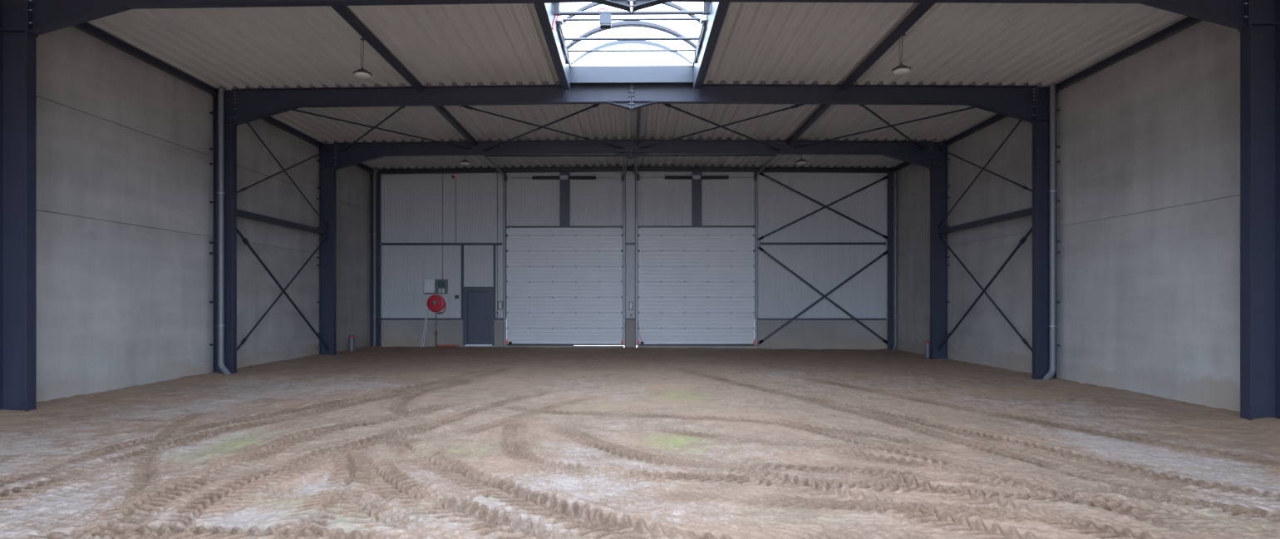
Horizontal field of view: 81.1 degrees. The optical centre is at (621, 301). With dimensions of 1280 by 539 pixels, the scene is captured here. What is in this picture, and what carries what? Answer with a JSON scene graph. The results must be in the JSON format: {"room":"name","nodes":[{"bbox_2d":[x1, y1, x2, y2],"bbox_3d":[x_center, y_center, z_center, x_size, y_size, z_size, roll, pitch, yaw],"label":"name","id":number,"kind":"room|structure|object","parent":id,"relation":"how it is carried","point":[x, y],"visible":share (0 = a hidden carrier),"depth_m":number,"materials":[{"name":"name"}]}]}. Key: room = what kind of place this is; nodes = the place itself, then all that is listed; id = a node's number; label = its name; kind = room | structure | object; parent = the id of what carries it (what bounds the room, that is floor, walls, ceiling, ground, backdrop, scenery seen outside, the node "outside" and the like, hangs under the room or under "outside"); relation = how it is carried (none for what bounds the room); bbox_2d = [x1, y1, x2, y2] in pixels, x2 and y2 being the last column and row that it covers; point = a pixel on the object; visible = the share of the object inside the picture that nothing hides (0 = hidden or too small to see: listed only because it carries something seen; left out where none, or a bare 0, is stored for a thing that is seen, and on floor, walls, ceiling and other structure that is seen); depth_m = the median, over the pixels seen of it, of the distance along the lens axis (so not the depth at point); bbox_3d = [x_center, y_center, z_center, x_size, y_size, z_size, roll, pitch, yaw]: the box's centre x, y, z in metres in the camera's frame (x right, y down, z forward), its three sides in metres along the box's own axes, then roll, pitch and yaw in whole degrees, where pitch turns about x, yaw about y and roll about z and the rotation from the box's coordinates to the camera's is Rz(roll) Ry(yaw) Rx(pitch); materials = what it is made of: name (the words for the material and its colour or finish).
{"room":"empty warehouse","nodes":[
{"label":"empty warehouse","id":0,"kind":"room"},
{"bbox_2d":[36,25,370,401],"bbox_3d":[-9.899,-1.535,11.363,0.250,7.300,34.450,0,0,1],"label":"wall","id":1,"kind":"structure","parent":0,"point":[125,172],"depth_m":15.47,"materials":[{"name":"concrete"}]},
{"bbox_2d":[375,165,894,349],"bbox_3d":[0.393,-1.610,28.497,20.000,7.450,0.400,0,0,1],"label":"wall","id":2,"kind":"structure","parent":0,"point":[411,204],"depth_m":28.38,"materials":[{"name":"metal"}]},
{"bbox_2d":[380,317,462,319],"bbox_3d":[-7.583,0.665,28.472,3.150,0.060,0.070,0,0,1],"label":"trim","id":3,"kind":"structure","parent":2,"relation":"attached to","point":[381,317],"depth_m":28.45,"materials":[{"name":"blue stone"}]},
{"bbox_2d":[423,278,436,294],"bbox_3d":[-7.293,-0.565,28.421,0.470,0.580,0.165,0,0,1],"label":"box","id":4,"kind":"object","parent":2,"relation":"attached to","point":[429,283],"visible":1,"depth_m":28.34,"materials":[{"name":"white plastic"}]},
{"bbox_2d":[433,311,437,346],"bbox_3d":[-7.039,1.103,28.407,0.120,1.424,0.115,0,0,1],"label":"supply pipe","id":5,"kind":"object","parent":2,"relation":"attached to","point":[435,331],"visible":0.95,"depth_m":28.40,"materials":[{"name":"grey metal"}]},
{"bbox_2d":[427,295,445,313],"bbox_3d":[-7.015,0.109,28.367,0.715,0.718,0.265,0,0,1],"label":"hose reel","id":6,"kind":"object","parent":2,"relation":"attached to","point":[435,302],"visible":1,"depth_m":28.28,"materials":[{"name":"red metal"}]},
{"bbox_2d":[420,304,427,346],"bbox_3d":[-7.480,0.936,28.395,0.277,1.664,0.049,0,0,-14],"label":"hose","id":7,"kind":"object","parent":6,"relation":"attached to","point":[426,304],"visible":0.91,"depth_m":28.39,"materials":[{"name":"plastic"}]},
{"bbox_2d":[423,306,428,346],"bbox_3d":[-7.424,0.936,28.393,0.219,1.664,0.049,0,0,-19],"label":"hose","id":8,"kind":"object","parent":6,"relation":"attached to","point":[427,307],"visible":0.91,"depth_m":28.38,"materials":[{"name":"plastic"}]},
{"bbox_2d":[381,241,502,245],"bbox_3d":[-6.823,-2.185,28.450,4.570,0.119,0.084,0,0,1],"label":"wall rail","id":9,"kind":"object","parent":2,"relation":"attached to","point":[382,243],"visible":1,"depth_m":28.42,"materials":[{"name":"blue metal"}]},
{"bbox_2d":[435,279,448,293],"bbox_3d":[-6.828,-0.565,28.432,0.440,0.560,0.130,0,0,1],"label":"control panel","id":10,"kind":"object","parent":2,"relation":"attached to","point":[441,285],"visible":1,"depth_m":28.39,"materials":[{"name":"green plastic"}]},
{"bbox_2d":[442,173,443,279],"bbox_3d":[-6.808,-2.890,28.481,0.040,4.090,0.032,0,0,1],"label":"cable conduit","id":11,"kind":"object","parent":2,"relation":"attached to","point":[442,174],"visible":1,"depth_m":28.47,"materials":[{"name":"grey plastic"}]},
{"bbox_2d":[455,178,456,242],"bbox_3d":[-6.298,-3.440,28.474,0.040,2.430,0.032,0,0,1],"label":"cable conduit","id":12,"kind":"object","parent":2,"relation":"attached to","point":[455,179],"visible":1,"depth_m":28.46,"materials":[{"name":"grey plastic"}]},
{"bbox_2d":[460,245,463,318],"bbox_3d":[-6.038,-0.750,28.428,0.120,2.770,0.105,0,0,1],"label":"wall post","id":13,"kind":"object","parent":2,"relation":"attached to","point":[462,246],"visible":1,"depth_m":28.39,"materials":[{"name":"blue metal"}]},
{"bbox_2d":[462,286,494,345],"bbox_3d":[-5.418,0.547,28.462,1.220,2.264,0.231,0,0,1],"label":"door","id":14,"kind":"structure","parent":2,"relation":"in","point":[478,302],"depth_m":28.41,"materials":[{"name":"blue metal"}]},
{"bbox_2d":[492,245,496,318],"bbox_3d":[-4.813,-0.750,28.412,0.110,2.770,0.105,0,0,1],"label":"wall post","id":15,"kind":"object","parent":2,"relation":"attached to","point":[494,245],"visible":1,"depth_m":28.37,"materials":[{"name":"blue metal"}]},
{"bbox_2d":[497,172,497,317],"bbox_3d":[-4.708,-2.155,28.452,0.040,5.560,0.032,0,0,1],"label":"cable conduit","id":16,"kind":"object","parent":2,"relation":"attached to","point":[497,173],"visible":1,"depth_m":28.43,"materials":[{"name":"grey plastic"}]},
{"bbox_2d":[497,300,502,309],"bbox_3d":[-4.593,0.145,28.418,0.170,0.300,0.096,0,0,1],"label":"box","id":17,"kind":"object","parent":2,"relation":"attached to","point":[499,302],"visible":1,"depth_m":28.39,"materials":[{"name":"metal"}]},
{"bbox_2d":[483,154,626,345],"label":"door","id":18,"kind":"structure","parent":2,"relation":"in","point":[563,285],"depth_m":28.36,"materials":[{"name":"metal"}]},
{"bbox_2d":[560,172,569,226],"bbox_3d":[-2.139,-3.875,28.353,0.360,2.060,0.142,0,0,1],"label":"wall post","id":19,"kind":"object","parent":2,"relation":"attached to","point":[564,184],"visible":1,"depth_m":28.28,"materials":[{"name":"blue metal"}]},
{"bbox_2d":[628,301,633,309],"bbox_3d":[0.371,0.165,28.350,0.170,0.300,0.096,0,0,1],"label":"box","id":20,"kind":"object","parent":2,"relation":"attached to","point":[630,303],"visible":1,"depth_m":28.32,"materials":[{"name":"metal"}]},
{"bbox_2d":[691,171,701,226],"bbox_3d":[2.861,-3.875,28.284,0.360,2.060,0.142,0,0,1],"label":"wall post","id":21,"kind":"object","parent":2,"relation":"attached to","point":[696,184],"visible":1,"depth_m":28.21,"materials":[{"name":"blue metal"}]},
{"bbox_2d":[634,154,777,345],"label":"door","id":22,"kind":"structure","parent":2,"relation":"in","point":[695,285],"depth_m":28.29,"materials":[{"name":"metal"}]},
{"bbox_2d":[757,318,886,319],"bbox_3d":[7.551,0.665,28.264,4.880,0.060,0.070,0,0,1],"label":"trim","id":23,"kind":"structure","parent":2,"relation":"attached to","point":[757,318],"depth_m":28.23,"materials":[{"name":"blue metal"}]},
{"bbox_2d":[759,241,886,245],"bbox_3d":[7.606,-2.185,28.251,4.750,0.119,0.084,0,0,1],"label":"wall rail","id":24,"kind":"object","parent":2,"relation":"attached to","point":[807,243],"visible":1,"depth_m":28.22,"materials":[{"name":"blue metal"}]},
{"bbox_2d":[86,2,1187,170],"bbox_3d":[0.155,-5.192,11.224,20.300,0.377,34.450,0,0,1],"label":"ceiling","id":25,"kind":"structure","parent":0,"point":[1041,45],"depth_m":15.74,"materials":[{"name":"grey metal"}]},
{"bbox_2d":[353,38,372,78],"bbox_3d":[-4.972,-4.676,14.370,0.350,0.751,0.350,0,0,1],"label":"pendant lamp","id":26,"kind":"object","parent":25,"relation":"hanging from","point":[361,73],"visible":1,"depth_m":14.30,"materials":[{"name":"metal"}]},
{"bbox_2d":[231,83,634,126],"bbox_3d":[-4.444,-4.629,17.643,9.505,0.928,0.200,0,0,1],"label":"roof beam","id":27,"kind":"structure","parent":25,"relation":"attached to","point":[249,105],"depth_m":17.63,"materials":[{"name":"blue metal"}]},
{"bbox_2d":[340,106,405,151],"bbox_3d":[-6.825,-4.808,20.676,0.100,0.156,7.210,0,0,-34],"label":"rod","id":28,"kind":"object","parent":27,"relation":"attached to","point":[401,107],"visible":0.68,"depth_m":20.59,"materials":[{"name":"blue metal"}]},
{"bbox_2d":[330,5,424,93],"bbox_3d":[-4.728,-4.966,14.652,0.176,0.176,5.770,0,0,1],"label":"tie beam","id":29,"kind":"structure","parent":27,"relation":"attached to","point":[342,11],"depth_m":14.41,"materials":[{"name":"blue metal"}]},
{"bbox_2d":[291,108,472,149],"bbox_3d":[-6.825,-4.798,20.676,0.100,0.076,7.210,0,0,35],"label":"rod","id":30,"kind":"object","parent":27,"relation":"attached to","point":[295,110],"visible":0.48,"depth_m":20.75,"materials":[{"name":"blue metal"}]},
{"bbox_2d":[432,105,477,146],"bbox_3d":[-4.646,-4.966,20.646,0.176,0.176,5.780,0,0,1],"label":"tie beam","id":31,"kind":"structure","parent":27,"relation":"attached to","point":[440,109],"depth_m":20.91,"materials":[{"name":"blue metal"}]},
{"bbox_2d":[459,105,624,148],"bbox_3d":[-2.176,-4.798,20.612,0.100,0.076,7.384,0,0,37],"label":"rod","id":32,"kind":"object","parent":27,"relation":"attached to","point":[465,106],"visible":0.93,"depth_m":20.33,"materials":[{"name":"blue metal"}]},
{"bbox_2d":[483,103,600,151],"bbox_3d":[-2.176,-4.808,20.612,0.100,0.156,7.384,0,0,-36],"label":"rod","id":33,"kind":"object","parent":27,"relation":"attached to","point":[593,105],"visible":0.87,"depth_m":20.36,"materials":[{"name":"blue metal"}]},
{"bbox_2d":[635,108,640,144],"bbox_3d":[0.474,-4.965,20.575,0.122,0.122,5.780,0,0,1],"label":"tie beam","id":34,"kind":"structure","parent":27,"relation":"attached to","point":[638,110],"depth_m":20.88,"materials":[{"name":"blue metal"}]},
{"bbox_2d":[459,139,470,165],"bbox_3d":[-4.878,-4.656,23.369,0.350,0.791,0.350,0,0,1],"label":"pendant lamp","id":35,"kind":"object","parent":25,"relation":"hanging from","point":[465,162],"visible":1,"depth_m":23.30,"materials":[{"name":"metal"}]},
{"bbox_2d":[533,1,729,89],"bbox_3d":[0.093,-5.467,6.734,3.240,1.196,21.710,0,0,1],"label":"skylight","id":36,"kind":"object","parent":25,"relation":"attached to","point":[713,14],"visible":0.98,"depth_m":15.76,"materials":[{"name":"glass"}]},
{"bbox_2d":[556,15,562,24],"bbox_3d":[-1.169,-5.345,14.193,0.110,0.100,0.150,0,0,1],"label":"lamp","id":37,"kind":"object","parent":36,"relation":"attached to","point":[559,18],"depth_m":14.12,"materials":[{"name":"metal"}]},
{"bbox_2d":[700,14,707,23],"bbox_3d":[1.560,-5.345,14.155,0.110,0.100,0.150,0,0,1],"label":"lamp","id":38,"kind":"object","parent":36,"relation":"attached to","point":[703,17],"depth_m":14.08,"materials":[{"name":"metal"}]},
{"bbox_2d":[795,138,807,164],"bbox_3d":[5.601,-4.655,23.225,0.350,0.791,0.350,0,0,1],"label":"pendant lamp","id":39,"kind":"object","parent":25,"relation":"hanging from","point":[801,161],"visible":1,"depth_m":23.14,"materials":[{"name":"metal"}]},
{"bbox_2d":[631,83,1038,123],"bbox_3d":[4.968,-4.629,17.513,9.428,0.928,0.200,0,0,1],"label":"roof beam","id":40,"kind":"structure","parent":25,"relation":"attached to","point":[1019,102],"depth_m":17.49,"materials":[{"name":"blue metal"}]},
{"bbox_2d":[638,103,802,148],"bbox_3d":[2.744,-4.798,20.544,0.100,0.076,7.384,0,0,-36],"label":"rod","id":41,"kind":"object","parent":40,"relation":"attached to","point":[797,105],"visible":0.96,"depth_m":20.25,"materials":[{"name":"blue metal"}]},
{"bbox_2d":[663,103,780,150],"bbox_3d":[2.744,-4.808,20.544,0.100,0.156,7.384,0,0,37],"label":"rod","id":42,"kind":"object","parent":40,"relation":"attached to","point":[665,105],"visible":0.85,"depth_m":20.34,"materials":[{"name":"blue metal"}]},
{"bbox_2d":[786,104,831,145],"bbox_3d":[5.213,-4.966,20.510,0.176,0.176,5.780,0,0,1],"label":"tie beam","id":43,"kind":"structure","parent":40,"relation":"attached to","point":[822,108],"depth_m":20.77,"materials":[{"name":"blue metal"}]},
{"bbox_2d":[792,106,974,147],"bbox_3d":[7.393,-4.798,20.480,0.100,0.076,7.210,0,0,-34],"label":"rod","id":44,"kind":"object","parent":40,"relation":"attached to","point":[972,107],"visible":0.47,"depth_m":20.55,"materials":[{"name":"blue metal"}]},
{"bbox_2d":[839,2,935,91],"bbox_3d":[5.131,-4.966,14.516,0.176,0.176,5.770,0,0,1],"label":"tie beam","id":45,"kind":"structure","parent":40,"relation":"attached to","point":[922,7],"depth_m":14.27,"materials":[{"name":"blue metal"}]},
{"bbox_2d":[859,104,925,149],"bbox_3d":[7.393,-4.808,20.480,0.100,0.156,7.210,0,0,35],"label":"rod","id":46,"kind":"object","parent":40,"relation":"attached to","point":[862,105],"visible":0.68,"depth_m":20.39,"materials":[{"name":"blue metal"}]},
{"bbox_2d":[891,33,910,74],"bbox_3d":[5.295,-4.677,14.128,0.350,0.751,0.350,0,0,1],"label":"pendant lamp","id":47,"kind":"object","parent":25,"relation":"hanging from","point":[902,69],"visible":0.94,"depth_m":14.07,"materials":[{"name":"metal"}]},
{"bbox_2d":[0,344,1279,538],"bbox_3d":[0.164,1.751,11.189,19.880,0.191,34.380,0,0,1],"label":"floor","id":48,"kind":"structure","parent":0,"point":[370,441],"depth_m":8.77,"materials":[{"name":"soil"}]},
{"bbox_2d":[0,0,36,411],"bbox_3d":[-9.482,-1.584,11.712,0.565,6.854,0.260,0,0,1],"label":"steel column","id":49,"kind":"structure","parent":48,"relation":"on","point":[17,47],"depth_m":11.71,"materials":[{"name":"blue metal"}]},
{"bbox_2d":[26,0,635,37],"bbox_3d":[-4.527,-4.629,11.644,9.505,0.928,0.200,0,0,1],"label":"roof beam","id":50,"kind":"structure","parent":49,"relation":"attached to","point":[43,17],"depth_m":11.68,"materials":[{"name":"blue metal"}]},
{"bbox_2d":[209,88,236,374],"bbox_3d":[-9.399,-1.584,17.711,0.565,6.854,0.260,0,0,1],"label":"steel column","id":51,"kind":"structure","parent":48,"relation":"on","point":[230,130],"depth_m":17.70,"materials":[{"name":"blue metal"}]},
{"bbox_2d":[72,22,217,96],"bbox_3d":[-9.598,-4.917,14.719,0.162,0.176,5.770,0,0,1],"label":"beam","id":52,"kind":"structure","parent":51,"relation":"attached to","point":[86,27],"depth_m":14.95,"materials":[{"name":"blue metal"}]},
{"bbox_2d":[217,87,231,374],"bbox_3d":[-9.272,-1.605,17.461,0.381,6.760,0.212,0,0,37],"label":"downpipe","id":53,"kind":"object","parent":51,"relation":"attached to","point":[224,369],"visible":0.93,"depth_m":17.44,"materials":[{"name":"grey plastic"}]},
{"bbox_2d":[236,235,327,350],"bbox_3d":[-9.360,-0.275,20.711,0.082,3.627,5.994,0,0,1],"label":"rod","id":54,"kind":"object","parent":51,"relation":"attached to","point":[244,339],"visible":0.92,"depth_m":20.32,"materials":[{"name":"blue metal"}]},
{"bbox_2d":[236,148,327,192],"bbox_3d":[-9.360,-3.615,20.711,0.068,2.417,5.988,0,0,1],"label":"rod","id":55,"kind":"object","parent":51,"relation":"attached to","point":[326,150],"visible":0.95,"depth_m":20.46,"materials":[{"name":"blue metal"}]},
{"bbox_2d":[236,227,329,350],"bbox_3d":[-9.315,-0.240,20.710,0.116,3.617,5.994,0,0,1],"label":"rod","id":56,"kind":"object","parent":51,"relation":"attached to","point":[244,239],"visible":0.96,"depth_m":20.27,"materials":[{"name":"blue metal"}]},
{"bbox_2d":[236,208,329,235],"bbox_3d":[-9.375,-2.175,20.711,0.216,0.189,5.780,0,0,1],"label":"wall rail","id":57,"kind":"object","parent":51,"relation":"attached to","point":[240,213],"visible":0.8,"depth_m":20.41,"materials":[{"name":"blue metal"}]},
{"bbox_2d":[246,122,329,228],"bbox_3d":[-9.315,-3.605,20.710,0.068,2.639,5.990,0,0,1],"label":"rod","id":58,"kind":"object","parent":51,"relation":"attached to","point":[248,123],"visible":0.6,"depth_m":20.79,"materials":[{"name":"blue metal"}]},
{"bbox_2d":[261,116,323,147],"bbox_3d":[-9.515,-4.917,20.713,0.162,0.176,5.780,0,0,1],"label":"beam","id":59,"kind":"structure","parent":51,"relation":"attached to","point":[270,120],"depth_m":21.51,"materials":[{"name":"blue metal"}]},
{"bbox_2d":[316,142,336,354],"bbox_3d":[-9.316,-1.584,23.711,0.565,6.854,0.260,0,0,1],"label":"steel column","id":60,"kind":"structure","parent":48,"relation":"on","point":[327,174],"depth_m":23.71,"materials":[{"name":"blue metal"}]},
{"bbox_2d":[354,162,373,173],"bbox_3d":[-9.442,-4.917,26.038,0.162,0.176,4.430,0,0,1],"label":"beam","id":61,"kind":"structure","parent":60,"relation":"attached to","point":[360,164],"depth_m":27.44,"materials":[{"name":"blue metal"}]},
{"bbox_2d":[332,138,633,170],"bbox_3d":[-4.362,-4.629,23.642,9.505,0.928,0.200,0,0,1],"label":"roof beam","id":62,"kind":"structure","parent":60,"relation":"attached to","point":[359,152],"depth_m":23.63,"materials":[{"name":"blue metal"}]},
{"bbox_2d":[348,334,354,350],"bbox_3d":[-9.276,1.464,25.730,0.198,0.595,0.201,0,0,1],"label":"standpipe","id":63,"kind":"object","parent":48,"relation":"on","point":[352,337],"visible":0.91,"depth_m":25.66,"materials":[{"name":"grey plastic"}]},
{"bbox_2d":[370,172,380,346],"bbox_3d":[-9.305,-1.545,28.331,0.350,6.920,0.120,0,0,1],"label":"post","id":64,"kind":"object","parent":48,"relation":"on","point":[378,175],"visible":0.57,"depth_m":28.27,"materials":[{"name":"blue metal"}]},
{"bbox_2d":[372,168,376,346],"bbox_3d":[-9.302,-1.617,28.220,0.125,6.736,0.282,0,0,1],"label":"downpipe","id":65,"kind":"object","parent":64,"relation":"attached to","point":[374,169],"visible":0.95,"depth_m":28.17,"materials":[{"name":"grey plastic"}]},
{"bbox_2d":[436,344,459,346],"bbox_3d":[-6.551,1.675,28.267,0.891,0.086,0.168,0,0,3],"label":"bundle","id":66,"kind":"object","parent":48,"relation":"on","point":[438,345],"visible":1,"depth_m":28.21,"materials":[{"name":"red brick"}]},
{"bbox_2d":[887,167,893,349],"bbox_3d":[10.088,-1.545,28.053,0.200,6.920,0.140,0,0,1],"label":"post","id":67,"kind":"object","parent":48,"relation":"on","point":[890,174],"visible":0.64,"depth_m":27.99,"materials":[{"name":"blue metal"}]},
{"bbox_2d":[377,166,890,173],"bbox_3d":[0.439,-4.960,28.197,19.300,0.265,0.140,0,0,1],"label":"beam","id":68,"kind":"structure","parent":67,"relation":"attached to","point":[568,169],"depth_m":28.17,"materials":[{"name":"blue metal"}]},
{"bbox_2d":[757,250,887,344],"bbox_3d":[7.599,-0.145,28.168,4.936,3.571,0.012,0,0,1],"label":"rod","id":69,"kind":"object","parent":67,"relation":"attached to","point":[886,251],"visible":1,"depth_m":28.16,"materials":[{"name":"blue metal"}]},
{"bbox_2d":[757,175,887,241],"bbox_3d":[7.599,-3.515,28.168,4.932,2.462,0.012,0,0,1],"label":"rod","id":70,"kind":"object","parent":67,"relation":"attached to","point":[886,176],"visible":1,"depth_m":28.16,"materials":[{"name":"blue metal"}]},
{"bbox_2d":[758,246,887,344],"bbox_3d":[7.599,-0.235,28.118,4.936,3.712,0.012,0,0,1],"label":"rod","id":71,"kind":"object","parent":67,"relation":"attached to","point":[759,247],"visible":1,"depth_m":28.11,"materials":[{"name":"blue metal"}]},
{"bbox_2d":[758,172,887,239],"bbox_3d":[7.599,-3.615,28.118,4.932,2.584,0.012,0,0,1],"label":"rod","id":72,"kind":"object","parent":67,"relation":"attached to","point":[760,173],"visible":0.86,"depth_m":28.11,"materials":[{"name":"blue metal"}]},
{"bbox_2d":[924,340,930,357],"bbox_3d":[9.852,1.570,24.016,0.198,0.595,0.201,0,0,1],"label":"standpipe","id":73,"kind":"object","parent":48,"relation":"on","point":[927,343],"visible":0.73,"depth_m":23.94,"materials":[{"name":"grey plastic"}]},
{"bbox_2d":[930,140,950,359],"bbox_3d":[9.967,-1.532,23.445,0.565,6.957,0.260,0,0,1],"label":"steel column","id":74,"kind":"structure","parent":48,"relation":"on","point":[938,173],"depth_m":23.44,"materials":[{"name":"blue metal"}]},
{"bbox_2d":[631,138,932,168],"bbox_3d":[5.051,-4.629,23.512,9.428,0.928,0.200,0,0,1],"label":"roof beam","id":75,"kind":"structure","parent":74,"relation":"attached to","point":[904,150],"depth_m":23.49,"materials":[{"name":"blue metal"}]},
{"bbox_2d":[891,161,911,172],"bbox_3d":[10.157,-4.917,25.767,0.162,0.176,4.430,0,0,1],"label":"beam","id":76,"kind":"structure","parent":74,"relation":"attached to","point":[904,164],"depth_m":27.15,"materials":[{"name":"blue metal"}]},
{"bbox_2d":[1032,85,1060,379],"bbox_3d":[9.884,-1.532,17.445,0.565,6.957,0.260,0,0,1],"label":"steel column","id":77,"kind":"structure","parent":48,"relation":"on","point":[1041,129],"depth_m":17.44,"materials":[{"name":"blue metal"}]},
{"bbox_2d":[942,113,1006,146],"bbox_3d":[10.083,-4.917,20.443,0.162,0.176,5.780,0,0,1],"label":"beam","id":78,"kind":"structure","parent":77,"relation":"attached to","point":[997,117],"depth_m":21.29,"materials":[{"name":"blue metal"}]},
{"bbox_2d":[937,119,1022,227],"bbox_3d":[9.883,-3.605,20.446,0.068,2.639,5.990,0,0,1],"label":"rod","id":79,"kind":"object","parent":77,"relation":"attached to","point":[1020,120],"visible":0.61,"depth_m":20.51,"materials":[{"name":"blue metal"}]},
{"bbox_2d":[937,226,1032,350],"bbox_3d":[9.883,-0.240,20.446,0.116,3.617,5.994,0,0,1],"label":"rod","id":80,"kind":"object","parent":77,"relation":"attached to","point":[1023,239],"visible":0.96,"depth_m":20.00,"materials":[{"name":"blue metal"}]},
{"bbox_2d":[937,207,1032,234],"bbox_3d":[9.943,-2.175,20.445,0.216,0.189,5.780,0,0,1],"label":"wall rail","id":81,"kind":"object","parent":77,"relation":"attached to","point":[1026,212],"visible":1,"depth_m":20.15,"materials":[{"name":"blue metal"}]},
{"bbox_2d":[939,234,1032,351],"bbox_3d":[9.928,-0.275,20.445,0.082,3.627,5.994,0,0,1],"label":"rod","id":82,"kind":"object","parent":77,"relation":"attached to","point":[1023,339],"visible":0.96,"depth_m":20.07,"materials":[{"name":"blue metal"}]},
{"bbox_2d":[939,147,1032,191],"bbox_3d":[9.928,-3.615,20.445,0.068,2.417,5.988,0,0,1],"label":"rod","id":83,"kind":"object","parent":77,"relation":"attached to","point":[940,148],"visible":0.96,"depth_m":20.07,"materials":[{"name":"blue metal"}]},
{"bbox_2d":[1042,83,1056,379],"bbox_3d":[9.850,-1.552,17.197,0.381,6.866,0.212,0,0,-36],"label":"downpipe","id":84,"kind":"object","parent":77,"relation":"attached to","point":[1052,366],"visible":0.97,"depth_m":17.17,"materials":[{"name":"grey plastic"}]},
{"bbox_2d":[1055,16,1201,93],"bbox_3d":[10.000,-4.917,14.448,0.162,0.176,5.770,0,0,1],"label":"beam","id":85,"kind":"structure","parent":77,"relation":"attached to","point":[1188,22],"depth_m":14.63,"materials":[{"name":"blue metal"}]},
{"bbox_2d":[1240,0,1279,419],"bbox_3d":[9.801,-1.532,11.446,0.565,6.957,0.260,0,0,1],"label":"steel column","id":86,"kind":"structure","parent":48,"relation":"on","point":[1260,42],"depth_m":11.44,"materials":[{"name":"blue metal"}]},
{"bbox_2d":[632,0,1252,31],"bbox_3d":[4.885,-4.629,11.514,9.428,0.928,0.200,0,0,1],"label":"roof beam","id":87,"kind":"structure","parent":86,"relation":"attached to","point":[1235,14],"depth_m":11.48,"materials":[{"name":"blue metal"}]},
{"bbox_2d":[896,19,1240,411],"bbox_3d":[10.209,-1.535,11.085,0.250,7.300,34.450,0,0,1],"label":"wall","id":88,"kind":"structure","parent":0,"point":[1148,172],"depth_m":15.18,"materials":[{"name":"concrete"}]},
{"bbox_2d":[891,171,897,349],"bbox_3d":[10.216,-1.561,27.902,0.154,6.849,0.300,0,0,36],"label":"downpipe","id":89,"kind":"object","parent":88,"relation":"attached to","point":[895,233],"visible":0.93,"depth_m":27.86,"materials":[{"name":"grey plastic"}]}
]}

